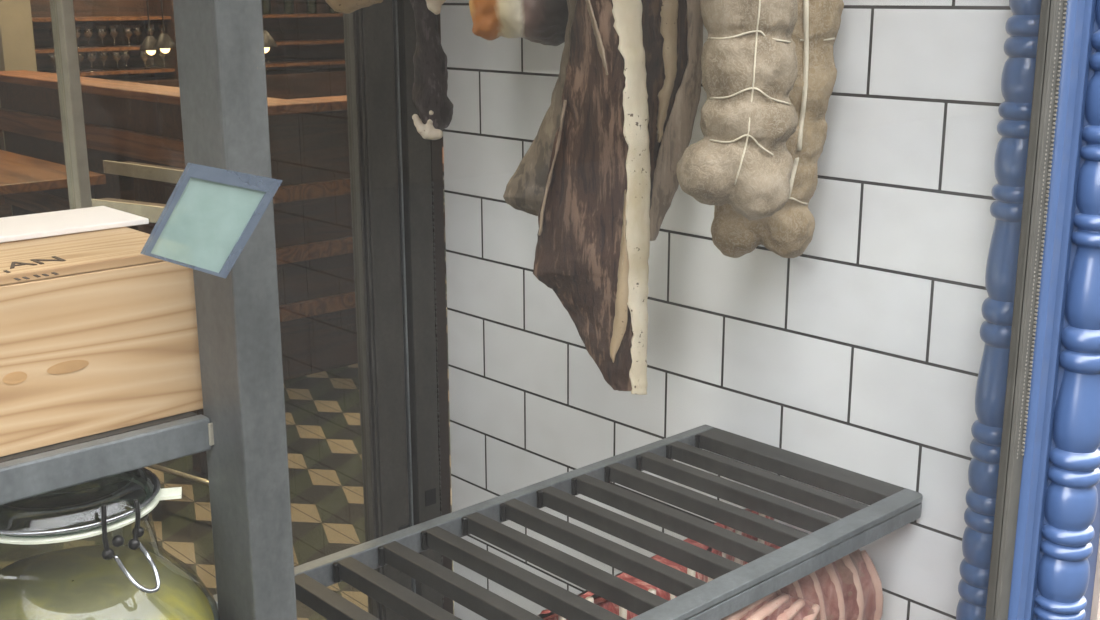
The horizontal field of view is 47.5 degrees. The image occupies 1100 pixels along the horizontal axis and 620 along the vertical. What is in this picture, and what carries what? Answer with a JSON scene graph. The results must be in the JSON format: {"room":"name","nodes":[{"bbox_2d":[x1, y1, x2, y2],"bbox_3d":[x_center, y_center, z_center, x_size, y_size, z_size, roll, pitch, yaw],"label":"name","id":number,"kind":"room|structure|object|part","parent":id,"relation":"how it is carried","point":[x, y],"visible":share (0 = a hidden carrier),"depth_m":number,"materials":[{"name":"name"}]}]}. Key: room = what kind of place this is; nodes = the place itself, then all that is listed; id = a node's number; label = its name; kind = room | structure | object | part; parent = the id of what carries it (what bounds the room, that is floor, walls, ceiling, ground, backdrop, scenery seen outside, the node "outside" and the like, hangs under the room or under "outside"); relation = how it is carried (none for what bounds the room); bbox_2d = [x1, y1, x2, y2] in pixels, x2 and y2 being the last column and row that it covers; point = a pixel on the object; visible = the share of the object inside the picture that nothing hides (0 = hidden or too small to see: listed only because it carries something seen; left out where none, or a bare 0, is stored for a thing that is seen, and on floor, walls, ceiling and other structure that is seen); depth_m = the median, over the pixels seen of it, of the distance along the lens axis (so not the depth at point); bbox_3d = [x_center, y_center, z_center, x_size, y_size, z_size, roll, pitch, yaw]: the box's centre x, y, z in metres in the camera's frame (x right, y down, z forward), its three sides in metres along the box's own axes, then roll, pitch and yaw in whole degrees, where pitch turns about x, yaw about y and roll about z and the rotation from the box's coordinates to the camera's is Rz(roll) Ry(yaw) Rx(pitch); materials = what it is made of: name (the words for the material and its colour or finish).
{"room":"food shop","nodes":[
{"label":"food shop","id":0,"kind":"room"},
{"bbox_2d":[0,176,453,619],"bbox_3d":[-1.827,0.233,5.215,9.660,0.001,8.870,-13,19,-41],"label":"floor","id":1,"kind":"structure","parent":0,"point":[322,409],"depth_m":3.84,"materials":[{"name":"tile"}]},
{"bbox_2d":[0,0,36,215],"bbox_3d":[-3.095,-1.656,7.189,0.180,2.700,0.150,-13,19,-41],"label":"wall","id":2,"kind":"structure","parent":1,"relation":"on","point":[17,47],"depth_m":7.15,"materials":[{"name":"grey paint"}]},
{"bbox_2d":[0,150,105,198],"bbox_3d":[-3.121,-0.381,6.118,0.850,0.755,2.700,-13,19,-41],"label":"wooden table","id":3,"kind":"object","parent":1,"relation":"on","point":[19,173],"visible":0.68,"depth_m":5.34,"materials":[{"name":"brown wood"}]},
{"bbox_3d":[-1.994,-0.192,5.441,0.060,0.714,0.060,-13,19,-41],"label":"leg","id":4,"kind":"part","parent":3,"relation":"part of","materials":[{"name":"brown wood"}]},
{"bbox_2d":[103,160,184,229],"bbox_3d":[-1.522,-0.149,4.960,0.610,0.864,0.115,12,18,39],"label":"bench","id":5,"kind":"object","parent":1,"relation":"on","point":[123,173],"visible":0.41,"depth_m":4.92,"materials":[{"name":"brown wood"}]},
{"bbox_3d":[-1.723,-0.173,5.143,0.060,0.822,0.060,-13,19,-41],"label":"leg","id":6,"kind":"part","parent":5,"relation":"part of","materials":[{"name":"brown wood"}]},
{"bbox_2d":[0,0,296,619],"bbox_3d":[-0.786,-0.055,0.838,1.000,2.700,0.620,-13,19,-41],"label":"shelf unit","id":7,"kind":"object","parent":1,"relation":"on","point":[241,430],"visible":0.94,"depth_m":0.95,"materials":[{"name":"grey metal"}]},
{"bbox_3d":[-0.809,0.116,0.906,0.917,0.010,0.554,-13,19,-41],"label":"shelf plate","id":8,"kind":"part","parent":7,"relation":"part of","materials":[{"name":"metal"}]},
{"bbox_2d":[0,227,202,456],"bbox_3d":[-0.583,0.053,0.859,0.649,0.135,0.240,-13,19,-41],"label":"wooden crate","id":9,"kind":"object","parent":7,"relation":"on","point":[98,334],"visible":0.94,"depth_m":0.95,"materials":[{"name":"brown wood"}]},
{"bbox_2d":[0,206,148,242],"bbox_3d":[-0.625,-0.029,0.899,0.668,0.005,0.093,-13,19,-41],"label":"paper stack","id":10,"kind":"object","parent":9,"relation":"on","point":[47,224],"visible":1,"depth_m":1.07,"materials":[{"name":"white paper"}]},
{"bbox_3d":[-0.592,-0.011,0.853,0.649,0.008,0.213,-13,19,-41],"label":"lid","id":11,"kind":"part","parent":9,"relation":"part of","materials":[{"name":"brown wood"}]},
{"bbox_2d":[0,467,219,619],"bbox_3d":[-0.373,0.269,0.992,0.219,0.289,0.219,-13,19,-41],"label":"jar","id":12,"kind":"object","parent":7,"relation":"on","point":[117,581],"visible":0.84,"depth_m":0.95,"materials":[{"name":"clear glass"}]},
{"bbox_3d":[-0.373,0.139,0.959,0.136,0.017,0.136,-13,19,-41],"label":"lid","id":13,"kind":"part","parent":12,"relation":"part of","materials":[{"name":"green glass"}]},
{"bbox_2d":[140,163,282,278],"bbox_3d":[-0.175,-0.046,0.651,0.081,0.062,0.004,-13,19,-41],"label":"sign","id":14,"kind":"object","parent":7,"relation":"attached to","point":[269,186],"visible":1,"depth_m":0.65,"materials":[{"name":"blue plastic"}]},
{"bbox_3d":[-0.244,-0.086,0.955,0.038,2.700,0.066,-13,19,-41],"label":"post","id":15,"kind":"part","parent":7,"relation":"part of","materials":[{"name":"grey metal"}]},
{"bbox_2d":[92,198,207,474],"bbox_3d":[-1.290,0.078,4.044,0.456,0.872,0.115,8,16,28],"label":"bench","id":16,"kind":"object","parent":1,"relation":"on","point":[179,217],"visible":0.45,"depth_m":3.87,"materials":[{"name":"brown wood"}]},
{"bbox_3d":[-1.119,0.116,3.966,0.060,0.836,0.060,-13,19,-41],"label":"leg","id":17,"kind":"part","parent":16,"relation":"part of","materials":[{"name":"grey metal"}]},
{"bbox_2d":[0,0,346,217],"bbox_3d":[-2.717,-1.739,8.330,3.700,2.300,0.400,-13,19,-41],"label":"bar shelf","id":18,"kind":"object","parent":1,"relation":"on","point":[307,60],"visible":0.31,"depth_m":8.46,"materials":[{"name":"brown wood"}]},
{"bbox_3d":[-2.592,-2.226,8.309,0.020,1.347,0.335,-13,19,-41],"label":"panel","id":19,"kind":"part","parent":18,"relation":"part of","materials":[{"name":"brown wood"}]},
{"bbox_2d":[262,0,270,13],"bbox_3d":[-2.025,-2.256,8.884,0.076,0.306,0.076,-13,19,-41],"label":"wine bottle","id":20,"kind":"object","parent":18,"relation":"on","point":[266,4],"visible":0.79,"depth_m":8.88,"materials":[{"name":"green glass"}]},
{"bbox_2d":[283,0,294,13],"bbox_3d":[-1.885,-2.288,9.009,0.076,0.306,0.076,-13,19,-41],"label":"wine bottle","id":21,"kind":"object","parent":18,"relation":"on","point":[288,4],"visible":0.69,"depth_m":9.00,"materials":[{"name":"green glass"}]},
{"bbox_2d":[306,0,316,13],"bbox_3d":[-1.745,-2.320,9.133,0.076,0.306,0.076,-13,19,-41],"label":"wine bottle","id":22,"kind":"object","parent":18,"relation":"on","point":[311,5],"visible":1,"depth_m":9.13,"materials":[{"name":"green glass"}]},
{"bbox_2d":[329,6,338,12],"bbox_3d":[-1.605,-2.352,9.258,0.076,0.306,0.076,-13,19,-41],"label":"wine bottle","id":23,"kind":"object","parent":18,"relation":"on","point":[331,10],"visible":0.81,"depth_m":9.26,"materials":[{"name":"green glass"}]},
{"bbox_2d":[147,464,208,485],"bbox_3d":[-1.113,0.539,3.777,0.628,0.108,0.016,9,17,32],"label":"rod","id":24,"kind":"object","parent":1,"relation":"on","point":[155,466],"visible":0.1,"depth_m":3.76,"materials":[{"name":"metal"}]},
{"bbox_2d":[0,70,357,380],"bbox_3d":[-1.807,-0.540,6.027,0.700,1.100,2.950,-13,19,-41],"label":"bar counter","id":25,"kind":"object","parent":1,"relation":"on","point":[124,121],"depth_m":5.11,"materials":[{"name":"brown wood"}]},
{"bbox_3d":[-2.034,-0.396,5.849,0.034,0.110,2.750,-13,19,-41],"label":"rail","id":26,"kind":"part","parent":25,"relation":"part of","materials":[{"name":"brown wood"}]},
{"bbox_3d":[-2.035,-0.784,5.751,0.034,0.110,2.750,-13,19,-41],"label":"rail","id":27,"kind":"part","parent":25,"relation":"part of","materials":[{"name":"brown wood"}]},
{"bbox_2d":[0,70,346,115],"bbox_3d":[-1.809,-1.055,5.897,0.700,0.038,2.950,-13,19,-41],"label":"countertop","id":28,"kind":"structure","parent":25,"relation":"on","point":[114,88],"depth_m":5.42,"materials":[{"name":"orange wood"}]},
{"bbox_3d":[-0.852,-0.489,4.998,0.580,0.060,0.030,-13,19,-41],"label":"rail","id":29,"kind":"part","parent":25,"relation":"part of","materials":[{"name":"brown wood"}]},
{"bbox_3d":[-0.852,-0.256,5.057,0.580,0.060,0.030,-13,19,-41],"label":"rail","id":30,"kind":"part","parent":25,"relation":"part of","materials":[{"name":"brown wood"}]},
{"bbox_3d":[-0.851,-0.033,5.114,0.580,0.060,0.030,-13,19,-41],"label":"rail","id":31,"kind":"part","parent":25,"relation":"part of","materials":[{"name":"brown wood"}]},
{"bbox_2d":[442,147,443,171],"bbox_3d":[-0.596,-0.357,5.995,0.800,0.755,0.500,-13,19,-41],"label":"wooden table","id":32,"kind":"object","parent":1,"relation":"on","point":[442,147],"visible":0.02,"depth_m":5.87,"materials":[{"name":"brown wood"}]},
{"bbox_2d":[444,226,446,310],"bbox_3d":[-0.405,-0.106,5.539,0.346,0.494,0.346,-13,19,-41],"label":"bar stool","id":33,"kind":"object","parent":1,"relation":"on","point":[444,226],"visible":0.02,"depth_m":5.36,"materials":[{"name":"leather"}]},
{"bbox_3d":[-0.405,-0.320,5.485,0.340,0.052,0.340,-13,19,-41],"label":"seat","id":34,"kind":"part","parent":33,"relation":"part of","materials":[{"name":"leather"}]},
{"bbox_3d":[0.203,0.795,1.546,0.458,0.700,0.370,-13,19,-41],"label":"block","id":35,"kind":"object","parent":1,"relation":"on","visible":0},
{"bbox_2d":[537,508,774,619],"bbox_3d":[0.136,0.367,1.462,0.076,0.164,0.520,13,19,41],"label":"rack","id":36,"kind":"object","parent":35,"relation":"on","point":[545,614],"visible":0.07,"depth_m":1.40,"materials":[{"name":"food"}]},
{"bbox_2d":[721,591,819,619],"bbox_3d":[0.212,0.339,1.318,0.311,0.128,0.046,-13,19,-41],"label":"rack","id":37,"kind":"object","parent":35,"relation":"on","point":[777,605],"visible":0.59,"depth_m":1.34,"materials":[{"name":"pink food"}]},
{"bbox_2d":[769,543,780,548],"bbox_3d":[0.283,0.363,1.543,0.083,0.137,0.136,11,18,37],"label":"meat chunk","id":38,"kind":"object","parent":35,"relation":"on","point":[771,544],"visible":0.02,"depth_m":1.56,"materials":[{"name":"red food"}]},
{"bbox_2d":[777,549,883,619],"bbox_3d":[0.301,0.360,1.449,0.261,0.189,0.059,-11,18,-36],"label":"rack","id":39,"kind":"object","parent":35,"relation":"on","point":[849,587],"visible":0.57,"depth_m":1.46,"materials":[{"name":"food"}]},
{"bbox_2d":[439,14,443,175],"bbox_3d":[1.103,-1.938,8.258,0.100,2.700,7.600,-13,19,-41],"label":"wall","id":40,"kind":"structure","parent":0,"point":[439,14],"depth_m":10.35,"materials":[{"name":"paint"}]},
{"bbox_2d":[440,0,1012,619],"bbox_3d":[0.225,-0.277,1.705,0.140,2.700,1.030,-13,19,-41],"label":"wall","id":41,"kind":"structure","parent":0,"point":[860,351],"depth_m":1.58,"materials":[{"name":"white tile"}]},
{"bbox_2d":[50,0,452,619],"bbox_3d":[-1.265,-0.116,1.085,2.918,2.700,0.047,-13,19,-41],"label":"door","id":42,"kind":"structure","parent":41,"relation":"in","point":[396,173],"depth_m":2.03,"materials":[{"name":"metal"}]},
{"bbox_2d":[207,424,922,619],"bbox_3d":[0.050,0.264,1.353,0.759,0.028,0.342,-13,19,-41],"label":"rack","id":43,"kind":"object","parent":41,"relation":"attached to","point":[735,586],"visible":0.92,"depth_m":1.37,"materials":[{"name":"grey metal"}]},
{"bbox_3d":[0.156,0.292,1.241,0.758,0.027,0.028,-13,19,-41],"label":"rail","id":44,"kind":"part","parent":43,"relation":"part of","materials":[{"name":"grey metal"}]},
{"bbox_2d":[1034,0,1099,619],"bbox_3d":[0.572,-0.033,1.317,0.058,2.288,0.058,-11,18,-37],"label":"decorative column","id":45,"kind":"structure","parent":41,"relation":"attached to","point":[1071,500],"depth_m":1.33,"materials":[{"name":"blue paint"}]},
{"bbox_2d":[1090,537,1099,619],"bbox_3d":[0.544,-0.424,1.263,10.600,3.200,0.100,-13,19,-41],"label":"wall","id":46,"kind":"structure","parent":0,"point":[1095,610],"depth_m":1.49,"materials":[{"name":"stone"}]},
{"bbox_2d":[956,0,1099,619],"bbox_3d":[-1.150,0.349,-0.142,4.803,2.400,0.094,-13,19,-41],"label":"window","id":47,"kind":"structure","parent":46,"relation":"in","point":[1063,72],"depth_m":1.29,"materials":[{"name":"blue wood"}]},
{"bbox_3d":[-2.395,-2.315,4.081,10.600,0.100,8.700,-13,19,-41],"label":"ceiling","id":48,"kind":"structure","parent":0,"visible":0},
{"bbox_2d":[140,0,159,54],"bbox_3d":[-2.178,-2.128,6.644,0.120,1.520,0.120,-13,19,-41],"label":"pendant lamp","id":49,"kind":"object","parent":48,"relation":"hanging from","point":[148,43],"visible":0.86,"depth_m":6.78,"materials":[{"name":"metal"}]},
{"bbox_3d":[-2.178,-2.177,6.631,0.008,1.419,0.007,-7,16,-27],"label":"cord","id":50,"kind":"part","parent":49,"relation":"part of","materials":[{"name":"leather"}]},
{"bbox_3d":[-2.176,-1.454,6.814,0.120,0.075,0.120,-13,19,-41],"label":"lamp shade","id":51,"kind":"part","parent":49,"relation":"part of","materials":[{"name":"metal"}]},
{"bbox_3d":[-2.176,-1.416,6.824,0.050,0.052,0.052,-13,19,-41],"label":"bulb","id":52,"kind":"part","parent":49,"relation":"part of","materials":[{"name":"white glass"}]},
{"bbox_2d":[153,0,175,52],"bbox_3d":[-2.021,-2.074,6.385,0.120,1.499,0.120,-13,19,-41],"label":"pendant lamp","id":53,"kind":"object","parent":48,"relation":"hanging from","point":[164,42],"visible":0.98,"depth_m":6.52,"materials":[{"name":"metal"}]},
{"bbox_3d":[-2.022,-2.123,6.373,0.007,1.398,0.008,0,14,2],"label":"cord","id":54,"kind":"part","parent":53,"relation":"part of","materials":[{"name":"leather"}]},
{"bbox_3d":[-2.019,-1.411,6.553,0.120,0.075,0.120,-13,19,-41],"label":"lamp shade","id":55,"kind":"part","parent":53,"relation":"part of","materials":[{"name":"metal"}]},
{"bbox_3d":[-2.019,-1.372,6.563,0.049,0.052,0.052,-13,19,-41],"label":"bulb","id":56,"kind":"part","parent":53,"relation":"part of","materials":[{"name":"white glass"}]},
{"bbox_2d":[262,6,276,52],"bbox_3d":[-1.313,-1.887,5.563,0.120,1.462,0.120,-13,19,-41],"label":"pendant lamp","id":57,"kind":"object","parent":48,"relation":"hanging from","point":[269,42],"visible":0.52,"depth_m":5.70,"materials":[{"name":"metal"}]},
{"bbox_3d":[-1.311,-1.242,5.726,0.120,0.075,0.120,-13,19,-41],"label":"lamp shade","id":58,"kind":"part","parent":57,"relation":"part of","materials":[{"name":"metal"}]},
{"bbox_3d":[-0.133,-1.159,1.240,0.698,0.761,0.555,-13,19,-41],"label":"rail","id":59,"kind":"object","parent":48,"relation":"hanging from","visible":0},
{"bbox_2d":[325,0,382,12],"bbox_3d":[-0.256,-0.613,1.580,0.128,0.463,0.128,-13,19,-41],"label":"ham","id":60,"kind":"object","parent":59,"relation":"hanging from","point":[342,6],"visible":1,"depth_m":1.61,"materials":[{"name":"beige food"}]},
{"bbox_2d":[410,0,452,139],"bbox_3d":[-0.167,-0.553,1.698,0.059,0.637,0.065,-1,14,-3],"label":"dried shank","id":61,"kind":"object","parent":59,"relation":"hanging from","point":[430,98],"visible":0.98,"depth_m":1.75},
{"bbox_2d":[426,0,445,14],"bbox_3d":[-0.178,-0.613,1.581,0.043,0.465,0.124,-13,19,-41],"label":"ham shank","id":62,"kind":"object","parent":59,"relation":"hanging from","point":[434,6],"visible":1,"depth_m":1.60},
{"bbox_2d":[469,0,568,45],"bbox_3d":[-0.035,-0.592,1.581,0.140,0.506,0.133,3,15,14],"label":"ham","id":63,"kind":"object","parent":59,"relation":"hanging from","point":[544,22],"visible":0.88,"depth_m":1.58,"materials":[{"name":"food"}]},
{"bbox_2d":[503,0,575,215],"bbox_3d":[0.008,-0.470,1.534,0.137,0.719,0.071,2,14,10],"label":"cured belly","id":64,"kind":"object","parent":59,"relation":"hanging from","point":[524,191],"visible":0.34,"depth_m":1.58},
{"bbox_2d":[533,0,650,394],"bbox_3d":[0.043,-0.344,1.426,0.151,0.910,0.066,7,16,27],"label":"cured belly","id":65,"kind":"object","parent":59,"relation":"hanging from","point":[593,245],"visible":1,"depth_m":1.47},
{"bbox_2d":[641,0,702,240],"bbox_3d":[0.142,-0.444,1.470,0.087,0.738,0.047,-4,15,-14],"label":"cured belly","id":66,"kind":"object","parent":59,"relation":"hanging from","point":[672,30],"visible":0.73,"depth_m":1.50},
{"bbox_2d":[676,0,797,220],"bbox_3d":[0.205,-0.431,1.299,0.119,0.680,0.111,-13,19,-41],"label":"sausage","id":67,"kind":"object","parent":59,"relation":"hanging from","point":[743,161],"visible":1,"depth_m":1.32,"materials":[{"name":"beige food"}]},
{"bbox_2d":[711,0,843,257],"bbox_3d":[0.262,-0.422,1.397,0.139,0.745,0.108,-3,15,-13],"label":"sausage","id":68,"kind":"object","parent":59,"relation":"hanging from","point":[788,232],"visible":0.61,"depth_m":1.43,"materials":[{"name":"beige food"}]},
{"bbox_3d":[0.277,-0.151,1.427,0.013,0.046,0.008,-4,15,-15],"label":"tan cord","id":69,"kind":"part","parent":68,"relation":"part of","materials":[{"name":"beige fabric"}]},
{"bbox_3d":[0.282,-0.291,1.385,0.011,0.229,0.016,9,17,32],"label":"white cord","id":70,"kind":"part","parent":68,"relation":"part of","materials":[{"name":"white fabric"}]}
]}

